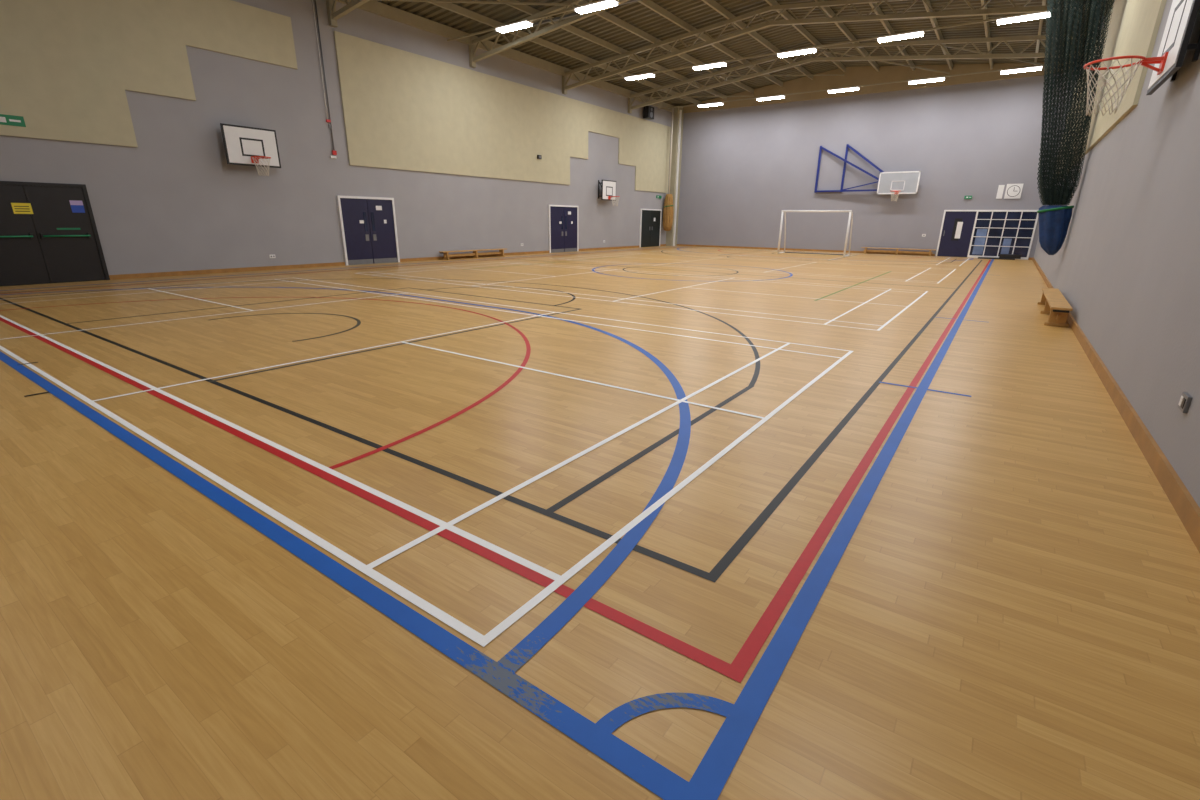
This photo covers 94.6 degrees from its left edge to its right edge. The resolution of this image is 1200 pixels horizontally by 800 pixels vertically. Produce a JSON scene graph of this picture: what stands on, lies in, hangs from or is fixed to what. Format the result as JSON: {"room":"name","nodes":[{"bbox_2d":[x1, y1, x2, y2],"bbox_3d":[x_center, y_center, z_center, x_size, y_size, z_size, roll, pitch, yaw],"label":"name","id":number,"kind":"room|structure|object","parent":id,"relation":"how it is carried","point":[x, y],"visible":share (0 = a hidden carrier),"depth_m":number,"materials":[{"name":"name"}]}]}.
{"room":"sports hall","nodes":[
{"label":"sports hall","id":0,"kind":"room"},
{"bbox_2d":[0,0,671,285],"bbox_3d":[-4.986,-9.522,21.246,0.200,7.850,33.070,13,22,33],"label":"wall","id":1,"kind":"structure","parent":0,"point":[172,201],"depth_m":15.95,"materials":[{"name":"grey paint"}]},
{"bbox_2d":[0,114,25,126],"bbox_3d":[-12.323,-5.756,11.360,0.063,0.200,0.750,13,22,33],"label":"exit sign","id":2,"kind":"object","parent":1,"relation":"attached to","point":[11,120],"visible":1,"depth_m":11.49,"materials":[{"name":"green plastic"}]},
{"bbox_2d":[0,181,109,285],"bbox_3d":[-12.290,-3.623,12.094,0.115,2.130,2.080,13,22,33],"label":"door","id":3,"kind":"structure","parent":1,"relation":"in","point":[49,233],"depth_m":12.24,"materials":[{"name":"black paint"}]},
{"bbox_2d":[0,0,297,146],"bbox_3d":[-11.455,-7.595,12.034,0.050,3.700,9.910,13,22,33],"label":"wall panel","id":4,"kind":"object","parent":1,"relation":"attached to","point":[67,67],"depth_m":12.51,"materials":[{"name":"beige paint"}]},
{"bbox_2d":[220,123,280,175],"bbox_3d":[-9.373,-6.692,14.954,1.080,1.227,1.071,-2,18,-8],"label":"basketball backboard","id":5,"kind":"object","parent":1,"relation":"attached to","point":[243,145],"visible":1,"depth_m":14.82,"materials":[{"name":"white paint"}]},
{"bbox_2d":[312,0,336,158],"bbox_3d":[-8.140,-9.434,16.336,0.060,4.250,0.200,13,22,33],"label":"conduit","id":6,"kind":"object","parent":1,"relation":"attached to","point":[334,152],"visible":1,"depth_m":16.34,"materials":[{"name":"grey metal"}]},
{"bbox_2d":[326,0,369,27],"bbox_3d":[-0.335,-10.063,10.950,18.488,1.760,0.200,13,22,33],"label":"roof truss","id":7,"kind":"object","parent":1,"relation":"attached to","point":[332,14],"depth_m":15.93,"materials":[{"name":"beige metal"}]},
{"bbox_2d":[336,195,399,264],"bbox_3d":[-7.634,-5.620,18.401,0.060,2.130,2.020,13,22,33],"label":"door","id":8,"kind":"structure","parent":1,"relation":"in","point":[368,226],"depth_m":18.34,"materials":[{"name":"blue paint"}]},
{"bbox_2d":[109,244,665,279],"bbox_3d":[-4.939,-5.821,22.383,0.025,0.110,32.670,13,22,33],"label":"baseboard","id":9,"kind":"structure","parent":1,"relation":"attached to","point":[228,270],"depth_m":16.29,"materials":[{"name":"brown wood"}]},
{"bbox_2d":[334,31,670,192],"bbox_3d":[-1.877,-11.677,24.913,0.050,3.650,20.670,13,22,33],"label":"wall panel","id":10,"kind":"object","parent":1,"relation":"attached to","point":[403,110],"depth_m":20.72,"materials":[{"name":"beige paint"}]},
{"bbox_2d":[447,8,574,41],"bbox_3d":[2.178,-10.891,14.412,18.450,0.050,0.060,13,22,33],"label":"rail","id":11,"kind":"object","parent":1,"relation":"attached to","point":[570,9],"visible":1,"depth_m":17.32,"materials":[{"name":"beige metal"}]},
{"bbox_2d":[495,19,532,32],"bbox_3d":[-2.754,-11.956,17.742,1.360,0.100,0.340,13,22,33],"label":"fluorescent light","id":12,"kind":"object","parent":11,"relation":"attached to","point":[525,23],"visible":1,"depth_m":17.66,"materials":[{"name":"white paint"}]},
{"bbox_2d":[574,0,618,13],"bbox_3d":[-0.111,-11.347,15.970,1.360,0.100,0.340,13,22,33],"label":"fluorescent light","id":13,"kind":"object","parent":11,"relation":"attached to","point":[602,4],"visible":1,"depth_m":15.89,"materials":[{"name":"white paint"}]},
{"bbox_2d":[468,0,629,67],"bbox_3d":[2.788,-11.392,15.150,18.488,1.760,0.200,13,22,33],"label":"roof truss","id":14,"kind":"object","parent":1,"relation":"attached to","point":[473,58],"depth_m":18.62,"materials":[{"name":"beige metal"}]},
{"bbox_2d":[548,205,577,252],"bbox_3d":[-1.712,-8.141,26.365,0.060,2.130,2.180,13,22,33],"label":"door","id":15,"kind":"structure","parent":1,"relation":"in","point":[563,219],"depth_m":26.29,"materials":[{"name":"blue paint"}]},
{"bbox_2d":[598,180,619,205],"bbox_3d":[0.441,-10.510,28.194,1.102,1.237,1.064,-1,18,-5],"label":"basketball backboard","id":16,"kind":"object","parent":1,"relation":"attached to","point":[608,187],"visible":1,"depth_m":28.01,"materials":[{"name":"white plastic"}]},
{"bbox_2d":[643,106,653,119],"bbox_3d":[2.590,-15.486,29.881,0.470,0.580,0.600,13,22,33],"label":"wall speaker","id":17,"kind":"object","parent":1,"relation":"attached to","point":[648,111],"visible":0.99,"depth_m":29.68,"materials":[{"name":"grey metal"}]},
{"bbox_2d":[639,209,661,246],"bbox_3d":[2.992,-10.142,32.687,0.065,2.130,2.340,13,22,33],"label":"door","id":18,"kind":"structure","parent":1,"relation":"in","point":[650,219],"depth_m":32.64,"materials":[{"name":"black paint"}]},
{"bbox_2d":[663,108,673,230],"bbox_3d":[4.135,-13.466,32.650,0.650,6.700,0.585,13,22,33],"label":"curtain","id":19,"kind":"object","parent":1,"relation":"hanging from","point":[668,211],"visible":1,"depth_m":33.07,"materials":[{"name":"fabric"}]},
{"bbox_2d":[591,13,1026,82],"bbox_3d":[6.631,-12.787,20.401,18.450,0.050,0.060,13,22,33],"label":"rail","id":20,"kind":"object","parent":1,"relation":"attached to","point":[992,19],"visible":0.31,"depth_m":19.33,"materials":[{"name":"beige metal"}]},
{"bbox_2d":[624,72,655,79],"bbox_3d":[1.699,-13.852,23.731,1.360,0.100,0.340,13,22,33],"label":"fluorescent light","id":21,"kind":"object","parent":20,"relation":"attached to","point":[645,75],"visible":1,"depth_m":23.64,"materials":[{"name":"white paint"}]},
{"bbox_2d":[692,61,726,69],"bbox_3d":[4.342,-13.243,21.958,1.360,0.100,0.340,13,22,33],"label":"fluorescent light","id":22,"kind":"object","parent":20,"relation":"attached to","point":[721,63],"visible":1,"depth_m":21.85,"materials":[{"name":"white paint"}]},
{"bbox_2d":[777,47,816,57],"bbox_3d":[7.132,-12.600,20.087,1.360,0.100,0.340,13,22,33],"label":"fluorescent light","id":23,"kind":"object","parent":20,"relation":"attached to","point":[811,49],"visible":1,"depth_m":20.01,"materials":[{"name":"white paint"}]},
{"bbox_2d":[877,30,924,42],"bbox_3d":[9.889,-11.965,18.238,1.360,0.100,0.340,13,22,33],"label":"fluorescent light","id":24,"kind":"object","parent":20,"relation":"attached to","point":[918,33],"visible":1,"depth_m":18.16,"materials":[{"name":"white paint"}]},
{"bbox_2d":[996,12,1050,24],"bbox_3d":[12.581,-11.345,16.433,1.360,0.100,0.340,13,22,33],"label":"fluorescent light","id":25,"kind":"object","parent":20,"relation":"attached to","point":[1029,16],"visible":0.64,"depth_m":16.39,"materials":[{"name":"white paint"}]},
{"bbox_2d":[562,0,1112,93],"bbox_3d":[5.911,-12.722,19.350,18.488,1.760,0.200,13,22,33],"label":"roof truss","id":26,"kind":"object","parent":1,"relation":"attached to","point":[1031,9],"depth_m":18.95,"materials":[{"name":"beige metal"}]},
{"bbox_2d":[628,34,1092,112],"bbox_3d":[9.034,-14.051,23.550,18.488,1.760,0.200,13,22,33],"label":"roof truss","id":27,"kind":"object","parent":1,"relation":"attached to","point":[1042,37],"depth_m":22.31,"materials":[{"name":"beige metal"}]},
{"bbox_2d":[658,61,1080,109],"bbox_3d":[10.766,-14.547,25.962,18.450,0.050,0.060,13,22,33],"label":"rail","id":28,"kind":"object","parent":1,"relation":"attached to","point":[1080,61],"visible":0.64,"depth_m":25.03,"materials":[{"name":"beige metal"}]},
{"bbox_2d":[697,102,723,106],"bbox_3d":[5.835,-15.612,29.292,1.360,0.100,0.340,13,22,33],"label":"fluorescent light","id":29,"kind":"object","parent":28,"relation":"attached to","point":[714,103],"visible":1,"depth_m":29.22,"materials":[{"name":"white paint"}]},
{"bbox_2d":[756,95,784,100],"bbox_3d":[8.477,-15.003,27.519,1.360,0.100,0.340,13,22,33],"label":"fluorescent light","id":30,"kind":"object","parent":28,"relation":"attached to","point":[776,96],"visible":1,"depth_m":27.40,"materials":[{"name":"white paint"}]},
{"bbox_2d":[827,86,859,92],"bbox_3d":[11.267,-14.361,25.648,1.360,0.100,0.340,13,22,33],"label":"fluorescent light","id":31,"kind":"object","parent":28,"relation":"attached to","point":[855,87],"visible":1,"depth_m":25.55,"materials":[{"name":"white paint"}]},
{"bbox_2d":[908,76,944,83],"bbox_3d":[14.024,-13.725,23.799,1.360,0.100,0.340,13,22,33],"label":"fluorescent light","id":32,"kind":"object","parent":28,"relation":"attached to","point":[934,79],"visible":1,"depth_m":23.73,"materials":[{"name":"white paint"}]},
{"bbox_2d":[1000,65,1042,73],"bbox_3d":[16.716,-13.105,21.994,1.360,0.100,0.340,13,22,33],"label":"fluorescent light","id":33,"kind":"object","parent":28,"relation":"attached to","point":[1031,68],"visible":1,"depth_m":21.89,"materials":[{"name":"white paint"}]},
{"bbox_2d":[0,246,1199,799],"bbox_3d":[2.575,-3.991,17.375,18.850,0.104,33.070,13,22,33],"label":"floor","id":34,"kind":"structure","parent":0,"point":[1012,610],"depth_m":2.73,"materials":[{"name":"wood"}]},
{"bbox_2d":[439,248,506,259],"bbox_3d":[-4.946,-5.791,21.967,0.300,0.310,3.350,13,22,33],"label":"bench","id":35,"kind":"object","parent":34,"relation":"on","point":[475,253],"visible":1,"depth_m":21.86,"materials":[{"name":"brown wood"}]},
{"bbox_2d":[777,210,852,256],"bbox_3d":[10.405,-8.066,26.726,3.190,2.043,1.070,13,22,33],"label":"goal","id":36,"kind":"object","parent":34,"relation":"on","point":[782,211],"visible":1,"depth_m":26.39,"materials":[{"name":"white paint"}]},
{"bbox_2d":[861,247,935,255],"bbox_3d":[14.908,-7.451,27.803,3.350,0.310,0.300,13,22,33],"label":"bench","id":37,"kind":"object","parent":34,"relation":"on","point":[865,250],"visible":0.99,"depth_m":27.71,"materials":[{"name":"brown wood"}]},
{"bbox_2d":[978,254,1020,259],"bbox_3d":[18.253,-6.557,25.328,1.600,0.220,0.600,13,22,33],"label":"rubber mat","id":38,"kind":"object","parent":34,"relation":"on","point":[1001,256],"visible":1,"depth_m":25.06,"materials":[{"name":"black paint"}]},
{"bbox_2d":[1037,288,1072,326],"bbox_3d":[8.002,-1.669,9.786,0.300,0.310,3.350,13,22,33],"label":"bench","id":39,"kind":"object","parent":34,"relation":"on","point":[1057,306],"visible":1,"depth_m":8.78,"materials":[{"name":"brown wood"}]},
{"bbox_2d":[666,106,683,245],"bbox_3d":[4.544,-13.368,33.495,0.500,7.800,0.700,13,22,33],"label":"pillar","id":40,"kind":"structure","parent":0,"point":[678,117],"depth_m":33.13,"materials":[{"name":"beige paint"}]},
{"bbox_2d":[337,0,1100,111],"bbox_3d":[2.649,-11.764,14.814,18.450,1.270,32.600,13,22,33],"label":"roof","id":41,"kind":"structure","parent":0,"point":[375,7],"depth_m":20.99,"materials":[{"name":"metal"}]},
{"bbox_2d":[378,0,1097,105],"bbox_3d":[2.698,-12.059,14.787,19.050,1.150,33.360,13,22,33],"label":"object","id":42,"kind":"structure","parent":0,"point":[696,13],"depth_m":21.24,"materials":[{"name":"beige metal"}]},
{"bbox_2d":[478,0,639,37],"bbox_3d":[3.012,-11.951,15.128,18.230,0.961,0.100,13,22,33],"label":"track","id":43,"kind":"object","parent":42,"relation":"attached to","point":[630,1],"visible":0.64,"depth_m":18.12,"materials":[{"name":"grey metal"}]},
{"bbox_2d":[1037,0,1113,204],"bbox_3d":[9.747,-7.165,11.632,1.542,5.800,0.559,13,22,33],"label":"netting","id":44,"kind":"object","parent":43,"relation":"hanging from","point":[1055,193],"visible":0.96,"depth_m":11.65,"materials":[{"name":"black fabric"}]},
{"bbox_2d":[1037,205,1073,254],"bbox_3d":[10.100,-3.805,12.435,0.639,1.060,0.582,13,22,33],"label":"bag","id":45,"kind":"object","parent":44,"relation":"hanging from","point":[1054,220],"visible":1,"depth_m":12.25,"materials":[{"name":"blue fabric"}]},
{"bbox_2d":[373,0,1073,97],"bbox_3d":[5.863,-12.976,19.190,18.290,0.990,21.455,13,22,33],"label":"roof bracing","id":46,"kind":"structure","parent":42,"relation":"attached to","point":[447,1],"depth_m":21.90,"materials":[{"name":"beige metal"}]},
{"bbox_2d":[677,73,1075,258],"bbox_3d":[12.131,-12.267,28.780,18.450,8.800,0.200,13,22,33],"label":"wall","id":47,"kind":"structure","parent":0,"point":[741,167],"depth_m":28.13,"materials":[{"name":"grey paint"}]},
{"bbox_2d":[677,244,1031,259],"bbox_3d":[12.016,-8.103,30.039,18.450,0.100,0.025,13,22,33],"label":"baseboard","id":48,"kind":"structure","parent":47,"relation":"attached to","point":[677,244],"depth_m":30.43,"materials":[{"name":"brown wood"}]},
{"bbox_2d":[814,144,920,200],"bbox_3d":[13.158,-11.333,27.567,4.916,2.762,0.754,16,23,39],"label":"basketball hoop","id":49,"kind":"object","parent":47,"relation":"attached to","point":[904,182],"visible":1,"depth_m":27.22,"materials":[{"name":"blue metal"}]},
{"bbox_2d":[683,62,1077,112],"bbox_3d":[12.259,-15.762,27.405,18.050,1.300,0.070,13,22,33],"label":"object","id":50,"kind":"object","parent":47,"relation":"attached to","point":[862,75],"visible":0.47,"depth_m":26.88,"materials":[{"name":"paint"}]},
{"bbox_2d":[936,210,978,256],"bbox_3d":[16.973,-7.921,26.369,1.380,2.140,0.090,13,22,33],"label":"door","id":51,"kind":"structure","parent":47,"relation":"in","point":[957,230],"depth_m":26.36,"materials":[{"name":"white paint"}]},
{"bbox_2d":[969,210,1037,259],"bbox_3d":[18.470,-7.582,25.383,2.270,2.140,0.060,13,22,33],"label":"window","id":52,"kind":"structure","parent":47,"relation":"in","point":[997,232],"depth_m":25.35,"materials":[{"name":"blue glass"}]},
{"bbox_2d":[996,184,1022,198],"bbox_3d":[18.386,-9.373,24.871,0.900,0.620,0.070,13,22,33],"label":"wall clock","id":53,"kind":"object","parent":47,"relation":"attached to","point":[1013,191],"visible":1,"depth_m":24.83,"materials":[{"name":"white paint"}]},
{"bbox_2d":[1034,0,1199,507],"bbox_3d":[10.227,-6.016,11.043,0.200,7.850,33.070,13,22,33],"label":"wall","id":54,"kind":"structure","parent":0,"point":[1127,263],"depth_m":5.18,"materials":[{"name":"grey paint"}]},
{"bbox_2d":[1059,0,1166,175],"bbox_3d":[13.152,-8.227,14.874,0.050,3.650,20.600,13,22,33],"label":"wall panel","id":55,"kind":"object","parent":54,"relation":"attached to","point":[1134,25],"depth_m":9.42,"materials":[{"name":"beige paint"}]},
{"bbox_2d":[1032,257,1199,552],"bbox_3d":[10.090,-2.363,12.302,0.028,0.120,32.670,13,22,33],"label":"baseboard","id":56,"kind":"structure","parent":54,"relation":"attached to","point":[1182,501],"depth_m":3.79,"materials":[{"name":"brown wood"}]},
{"bbox_2d":[1083,0,1199,115],"bbox_3d":[5.260,-3.474,5.404,0.778,1.217,1.360,13,22,33],"label":"basketball backboard","id":57,"kind":"object","parent":54,"relation":"attached to","point":[1174,45],"visible":1,"depth_m":5.36,"materials":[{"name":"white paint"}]},
{"bbox_2d":[1177,392,1192,412],"bbox_3d":[3.552,0.014,3.368,0.024,0.100,0.140,13,22,33],"label":"wall socket","id":58,"kind":"object","parent":54,"relation":"attached to","point":[1184,403],"visible":1,"depth_m":3.33,"materials":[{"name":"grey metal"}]}
]}

